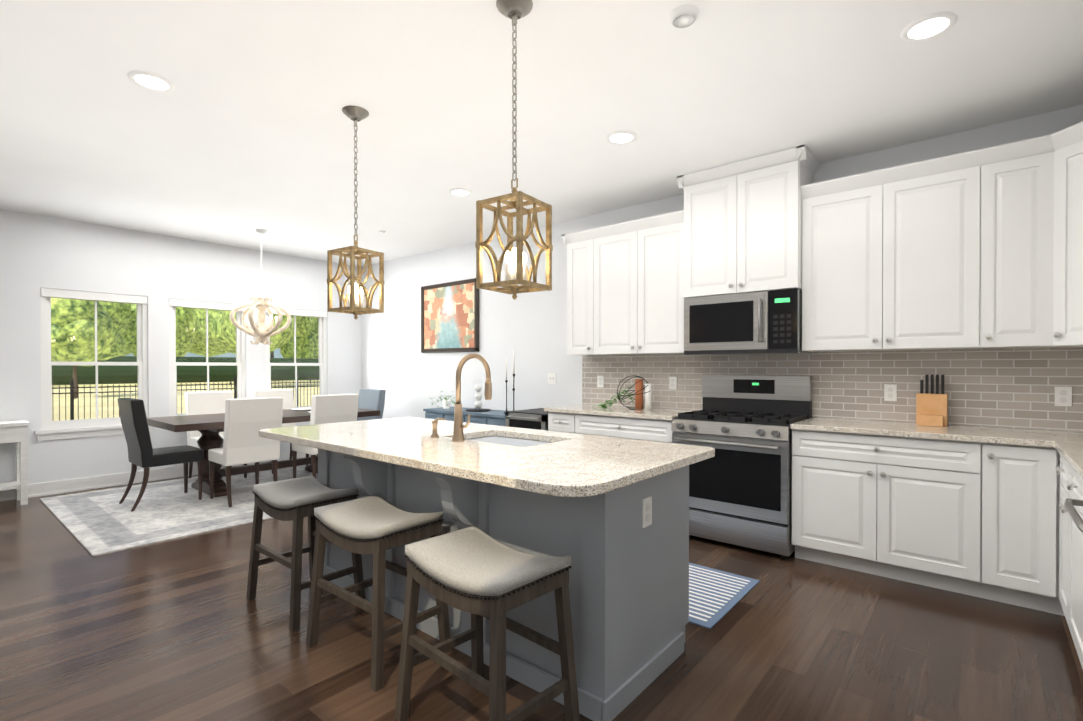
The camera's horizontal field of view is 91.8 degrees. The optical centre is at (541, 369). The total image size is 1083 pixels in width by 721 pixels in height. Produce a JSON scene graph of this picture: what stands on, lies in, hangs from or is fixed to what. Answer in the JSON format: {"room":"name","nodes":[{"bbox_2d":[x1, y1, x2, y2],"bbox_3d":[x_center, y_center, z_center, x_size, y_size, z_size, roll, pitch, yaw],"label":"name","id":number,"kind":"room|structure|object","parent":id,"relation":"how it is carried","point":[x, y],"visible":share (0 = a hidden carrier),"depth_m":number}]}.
{"room":"kitchen","nodes":[
{"label":"kitchen","id":0,"kind":"room"},
{"bbox_2d":[0,209,361,483],"bbox_3d":[-5.463,-0.141,4.975,0.160,2.840,8.520,0,0,40],"label":"wall","id":1,"kind":"structure","parent":0,"point":[39,252],"depth_m":5.85},
{"bbox_2d":[34,288,151,440],"bbox_3d":[-4.807,-0.060,5.682,0.155,1.550,0.995,0,0,40],"label":"window","id":2,"kind":"structure","parent":1,"relation":"in","point":[65,429],"depth_m":5.60},
{"bbox_2d":[0,451,310,501],"bbox_3d":[-5.381,1.214,4.933,0.028,0.130,8.170,0,0,40],"label":"baseboard","id":3,"kind":"structure","parent":1,"relation":"attached to","point":[66,486],"depth_m":5.66},
{"bbox_2d":[166,299,245,430],"bbox_3d":[-4.120,-0.064,6.500,0.155,1.550,0.944,0,0,40],"label":"window","id":4,"kind":"structure","parent":1,"relation":"in","point":[173,303],"depth_m":6.47},
{"bbox_2d":[265,307,326,407],"bbox_3d":[-3.418,-0.068,7.336,0.155,1.550,0.966,0,0,40],"label":"window","id":5,"kind":"structure","parent":1,"relation":"in","point":[322,316],"depth_m":7.44},
{"bbox_2d":[0,475,1082,720],"bbox_3d":[-2.251,1.353,2.284,8.550,0.120,8.520,0,0,40],"label":"floor","id":6,"kind":"structure","parent":0,"point":[178,629],"depth_m":2.42},
{"bbox_2d":[0,420,29,504],"bbox_3d":[-5.217,0.764,4.826,0.365,1.031,0.710,0,0,40],"label":"console table","id":7,"kind":"object","parent":6,"relation":"on","point":[16,431],"visible":0.98,"depth_m":4.96},
{"bbox_2d":[65,486,115,494],"bbox_3d":[-4.736,1.272,5.521,0.120,0.008,0.400,0,0,40],"label":"floor vent","id":8,"kind":"object","parent":6,"relation":"in","point":[89,490],"visible":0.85,"depth_m":5.51},
{"bbox_2d":[40,464,317,555],"bbox_3d":[-3.000,1.270,5.598,2.420,0.011,3.150,0,0,40],"label":"dining rug","id":9,"kind":"object","parent":6,"relation":"on","point":[98,522],"visible":0.45,"depth_m":4.70},
{"bbox_2d":[118,398,203,511],"bbox_3d":[-3.646,0.768,5.044,0.486,1.000,0.584,0,0,40],"label":"dining chair","id":10,"kind":"object","parent":9,"relation":"on","point":[143,453],"visible":1,"depth_m":4.85},
{"bbox_2d":[185,391,246,478],"bbox_3d":[-3.773,0.762,6.107,0.584,1.000,0.486,0,0,40],"label":"dining chair","id":11,"kind":"object","parent":9,"relation":"on","point":[209,402],"visible":0.31,"depth_m":6.14},
{"bbox_2d":[208,397,282,506],"bbox_3d":[-2.899,0.767,5.138,0.584,1.000,0.486,0,0,40],"label":"dining chair","id":12,"kind":"object","parent":9,"relation":"on","point":[246,420],"visible":0.92,"depth_m":4.95},
{"bbox_2d":[147,408,379,497],"bbox_3d":[-3.051,0.872,5.939,1.040,0.780,2.130,0,0,40],"label":"dining table","id":13,"kind":"object","parent":9,"relation":"on","point":[209,427],"visible":0.4,"depth_m":5.41},
{"bbox_2d":[252,389,308,473],"bbox_3d":[-3.304,0.759,6.666,0.584,1.000,0.486,0,0,40],"label":"dining chair","id":14,"kind":"object","parent":9,"relation":"on","point":[287,396],"visible":0.1,"depth_m":6.85},
{"bbox_2d":[292,394,358,477],"bbox_3d":[-2.378,0.764,5.758,0.584,1.000,0.486,0,0,40],"label":"dining chair","id":15,"kind":"object","parent":9,"relation":"on","point":[333,408],"visible":0.38,"depth_m":5.55},
{"bbox_2d":[357,389,385,420],"bbox_3d":[-2.384,0.759,6.732,0.486,1.000,0.584,0,0,40],"label":"dining chair","id":16,"kind":"object","parent":9,"relation":"on","point":[372,399],"visible":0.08,"depth_m":6.80},
{"bbox_2d":[246,475,364,631],"bbox_3d":[-1.313,0.969,2.918,0.566,0.642,0.400,0,0,40],"label":"stool","id":17,"kind":"object","parent":6,"relation":"on","point":[296,500],"visible":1,"depth_m":2.84},
{"bbox_2d":[306,494,451,691],"bbox_3d":[-0.760,0.972,2.440,0.574,0.642,0.411,0,0,40],"label":"stool","id":18,"kind":"object","parent":6,"relation":"on","point":[376,526],"visible":1,"depth_m":2.35},
{"bbox_2d":[423,350,514,425],"bbox_3d":[-0.752,0.528,6.055,1.531,1.491,0.474,0,0,40],"label":"sideboard","id":19,"kind":"object","parent":6,"relation":"on","point":[478,414],"visible":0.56,"depth_m":5.96},
{"bbox_2d":[283,441,688,720],"bbox_3d":[-0.430,0.845,2.784,2.148,0.890,0.967,0,0,40],"label":"kitchen island","id":20,"kind":"object","parent":6,"relation":"on","point":[609,516],"depth_m":2.18},
{"bbox_2d":[259,417,714,504],"bbox_3d":[-0.448,0.380,2.801,2.400,0.038,1.100,0,0,40],"label":"island countertop","id":21,"kind":"structure","parent":20,"relation":"on","point":[567,466],"depth_m":2.29},
{"bbox_2d":[427,418,446,436],"bbox_3d":[-0.552,0.309,2.816,0.044,0.104,0.093,0,0,40],"label":"soap dispenser","id":22,"kind":"object","parent":21,"relation":"on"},
{"bbox_2d":[447,353,491,440],"bbox_3d":[-0.336,0.138,2.718,0.122,0.447,0.264,0,0,40],"label":"faucet","id":23,"kind":"object","parent":21,"relation":"on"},
{"bbox_2d":[471,433,546,444],"bbox_3d":[-0.182,0.491,2.814,0.650,0.207,0.440,0,0,40],"label":"sink","id":24,"kind":"object","parent":21,"relation":"in","point":[506,438],"depth_m":2.99},
{"bbox_2d":[395,525,579,720],"bbox_3d":[-0.202,0.975,1.900,0.566,0.642,0.400,0,0,43],"label":"stool","id":25,"kind":"object","parent":6,"relation":"on","point":[477,573],"visible":1,"depth_m":1.83},
{"bbox_2d":[505,408,548,430],"bbox_3d":[0.011,0.847,5.301,0.520,0.860,0.642,0,0,40],"label":"wine cooler","id":26,"kind":"object","parent":6,"relation":"on","point":[537,418],"visible":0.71,"depth_m":5.10},
{"bbox_2d":[548,412,579,433],"bbox_3d":[0.402,0.834,5.000,0.376,0.890,0.620,0,0,40],"label":"base cabinet","id":27,"kind":"object","parent":6,"relation":"on","point":[559,422],"depth_m":4.76},
{"bbox_2d":[580,414,672,442],"bbox_3d":[0.833,0.836,4.638,1.014,0.890,0.620,0,0,40],"label":"base cabinet","id":28,"kind":"object","parent":6,"relation":"on","point":[656,430],"depth_m":4.34},
{"bbox_2d":[544,375,695,420],"bbox_3d":[0.714,0.221,4.710,1.293,0.338,0.635,0,0,40],"label":"countertop","id":29,"kind":"structure","parent":28,"relation":"on","point":[638,411],"depth_m":4.67},
{"bbox_2d":[689,563,759,628],"bbox_3d":[0.579,1.283,3.328,1.320,0.009,0.760,0,0,40],"label":"kitchen mat","id":30,"kind":"object","parent":6,"relation":"on","point":[715,596],"visible":0.36,"depth_m":3.02},
{"bbox_2d":[671,375,811,558],"bbox_3d":[1.502,0.667,3.981,0.838,1.235,0.707,0,0,40],"label":"range","id":31,"kind":"object","parent":6,"relation":"on","point":[740,487],"visible":0.96,"depth_m":3.77},
{"bbox_2d":[792,429,963,592],"bbox_3d":[2.274,0.842,3.426,1.044,0.890,0.620,0,0,40],"label":"base cabinet","id":32,"kind":"object","parent":6,"relation":"on","point":[884,506],"depth_m":3.21},
{"bbox_2d":[790,375,1055,446],"bbox_3d":[2.338,0.215,3.344,1.243,0.364,0.637,0,0,40],"label":"countertop","id":33,"kind":"structure","parent":32,"relation":"on","point":[931,415],"depth_m":3.30},
{"bbox_2d":[960,441,1035,609],"bbox_3d":[2.699,0.845,3.028,0.383,0.890,0.684,0,0,40],"label":"base cabinet","id":34,"kind":"object","parent":6,"relation":"on","point":[992,521],"depth_m":2.86},
{"bbox_2d":[1036,446,1067,615],"bbox_3d":[2.729,0.848,2.356,0.693,0.890,0.454,0,0,40],"label":"base cabinet","id":35,"kind":"object","parent":6,"relation":"on","point":[1051,468],"depth_m":2.72},
{"bbox_2d":[1064,463,1082,668],"bbox_3d":[2.498,0.850,2.024,0.619,0.890,0.615,0,0,40],"label":"dishwasher","id":36,"kind":"object","parent":6,"relation":"on","point":[1073,567],"depth_m":2.25},
{"bbox_2d":[1044,431,1082,478],"bbox_3d":[2.186,0.389,1.690,0.652,0.034,3.367,0,0,40],"label":"countertop","id":37,"kind":"structure","parent":36,"relation":"on","point":[1069,444],"depth_m":2.54},
{"bbox_2d":[1064,498,1082,532],"bbox_3d":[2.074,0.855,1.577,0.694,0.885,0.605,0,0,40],"label":"handle","id":38,"kind":"object","parent":36,"relation":"attached to","point":[1069,503],"visible":1,"depth_m":1.81},
{"bbox_2d":[0,0,1082,266],"bbox_3d":[-2.251,-1.607,2.269,8.550,0.120,8.520,0,0,40],"label":"ceiling","id":39,"kind":"structure","parent":0,"point":[240,134],"depth_m":3.01},
{"bbox_2d":[127,70,175,92],"bbox_3d":[-2.057,-1.534,2.771,0.213,0.030,0.203,0,0,40],"label":"recessed light","id":40,"kind":"object","parent":39,"relation":"in","point":[144,79],"depth_m":2.82},
{"bbox_2d":[229,229,291,344],"bbox_3d":[-3.144,-0.924,5.896,0.597,1.283,0.609,0,0,40],"label":"dining chandelier","id":41,"kind":"object","parent":39,"relation":"hanging from","point":[261,333],"visible":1,"depth_m":5.86},
{"bbox_2d":[327,105,383,318],"bbox_3d":[-1.118,-0.926,3.162,0.234,1.250,0.234,0,0,33],"label":"pendant lantern","id":42,"kind":"object","parent":39,"relation":"hanging from","point":[357,292],"visible":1,"depth_m":3.13},
{"bbox_2d":[448,188,471,196],"bbox_3d":[-0.698,-1.544,4.523,0.211,0.030,0.204,0,0,40],"label":"recessed light","id":43,"kind":"object","parent":39,"relation":"in","point":[461,192],"depth_m":4.59},
{"bbox_2d":[475,0,552,299],"bbox_3d":[-0.114,-0.921,2.227,0.234,1.250,0.234,0,0,34],"label":"pendant lantern","id":44,"kind":"object","parent":39,"relation":"hanging from","point":[517,271],"visible":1,"depth_m":2.20},
{"bbox_2d":[606,130,636,144],"bbox_3d":[0.525,-1.538,3.444,0.205,0.030,0.211,0,0,40],"label":"recessed light","id":45,"kind":"object","parent":39,"relation":"in","point":[620,137],"depth_m":3.50},
{"bbox_2d":[668,5,698,27],"bbox_3d":[0.612,-1.532,2.254,0.131,0.030,0.147,0,0,40],"label":"smoke detector","id":46,"kind":"object","parent":39,"relation":"in","point":[683,16],"depth_m":2.26},
{"bbox_2d":[900,11,957,42],"bbox_3d":[1.716,-1.532,2.330,0.204,0.030,0.213,0,0,40],"label":"recessed light","id":47,"kind":"object","parent":39,"relation":"in","point":[929,26],"depth_m":2.36},
{"bbox_2d":[361,105,1082,418],"bbox_3d":[0.499,-0.143,5.425,8.390,2.840,0.160,0,0,40],"label":"wall","id":48,"kind":"structure","parent":0,"point":[410,378],"depth_m":6.07},
{"bbox_2d":[421,278,478,352],"bbox_3d":[-1.190,-0.670,6.708,1.110,0.900,0.036,0,0,40],"label":"painting","id":49,"kind":"object","parent":48,"relation":"attached to","point":[449,317],"visible":0.94,"depth_m":6.68},
{"bbox_2d":[548,373,555,383],"bbox_3d":[0.110,0.096,5.640,0.115,0.116,0.012,0,0,40],"label":"electrical outlet plate","id":50,"kind":"object","parent":48,"relation":"attached to","point":[551,376],"depth_m":5.64},
{"bbox_2d":[565,227,600,355],"bbox_3d":[0.497,-0.724,5.095,0.380,1.165,0.339,0,0,40],"label":"upper cabinet","id":51,"kind":"object","parent":48,"relation":"attached to","point":[583,247],"depth_m":4.95},
{"bbox_2d":[601,211,683,354],"bbox_3d":[0.923,-0.722,4.737,0.987,1.165,0.339,0,0,40],"label":"upper cabinet","id":52,"kind":"object","parent":48,"relation":"attached to","point":[642,307],"depth_m":4.55},
{"bbox_2d":[681,146,816,300],"bbox_3d":[1.604,-1.065,4.111,0.860,0.978,0.419,0,0,40],"label":"upper cabinet","id":53,"kind":"object","parent":48,"relation":"attached to","point":[743,221],"depth_m":3.91},
{"bbox_2d":[684,289,811,354],"bbox_3d":[1.587,-0.346,4.092,0.846,0.450,0.473,0,0,40],"label":"microwave","id":54,"kind":"object","parent":53,"relation":"attached to","point":[762,323],"visible":1,"depth_m":3.91},
{"bbox_2d":[582,347,1082,431],"bbox_3d":[1.976,0.121,4.073,4.064,0.525,0.010,0,0,40],"label":"tile backsplash","id":55,"kind":"structure","parent":48,"relation":"attached to","point":[1009,388],"depth_m":3.65},
{"bbox_2d":[597,376,603,386],"bbox_3d":[0.587,0.117,5.228,0.072,0.116,0.009,0,0,40],"label":"electrical outlet plate","id":56,"kind":"object","parent":55,"relation":"attached to","point":[600,379],"depth_m":5.22},
{"bbox_2d":[669,377,676,389],"bbox_3d":[1.184,0.120,4.726,0.072,0.116,0.009,0,0,40],"label":"electrical outlet plate","id":57,"kind":"object","parent":55,"relation":"attached to","point":[672,380],"depth_m":4.72},
{"bbox_2d":[884,384,896,400],"bbox_3d":[2.440,0.162,3.671,0.072,0.116,0.009,0,0,40],"label":"electrical outlet plate","id":58,"kind":"object","parent":55,"relation":"attached to","point":[890,390],"depth_m":3.67},
{"bbox_2d":[1055,387,1071,406],"bbox_3d":[3.098,0.159,3.118,0.072,0.116,0.009,0,0,40],"label":"electrical outlet plate","id":59,"kind":"object","parent":55,"relation":"attached to","point":[1063,396],"depth_m":3.11},
{"bbox_2d":[801,152,964,351],"bbox_3d":[2.357,-0.716,3.532,1.041,1.165,0.339,0,0,40],"label":"upper cabinet","id":60,"kind":"object","parent":48,"relation":"attached to","point":[883,246],"depth_m":3.41},
{"bbox_2d":[961,138,1036,348],"bbox_3d":[2.805,-0.714,3.125,0.426,1.165,0.385,0,0,40],"label":"upper cabinet","id":61,"kind":"object","parent":48,"relation":"attached to","point":[979,249],"depth_m":3.05},
{"bbox_2d":[1037,121,1082,347],"bbox_3d":[3.051,-0.711,2.724,0.686,1.165,0.683,0,0,40],"label":"upper cabinet","id":62,"kind":"object","parent":48,"relation":"attached to","point":[1059,154],"depth_m":2.87},
{"label":"outside","id":63,"kind":"structure","parent":0,"visible":0},
{"bbox_2d":[51,298,319,420],"bbox_3d":[-47.104,-9.169,64.184,139.840,23.333,268.961,0,0,40],"label":"garden","id":64,"kind":"object","parent":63,"point":[188,379],"depth_m":48.79}
]}

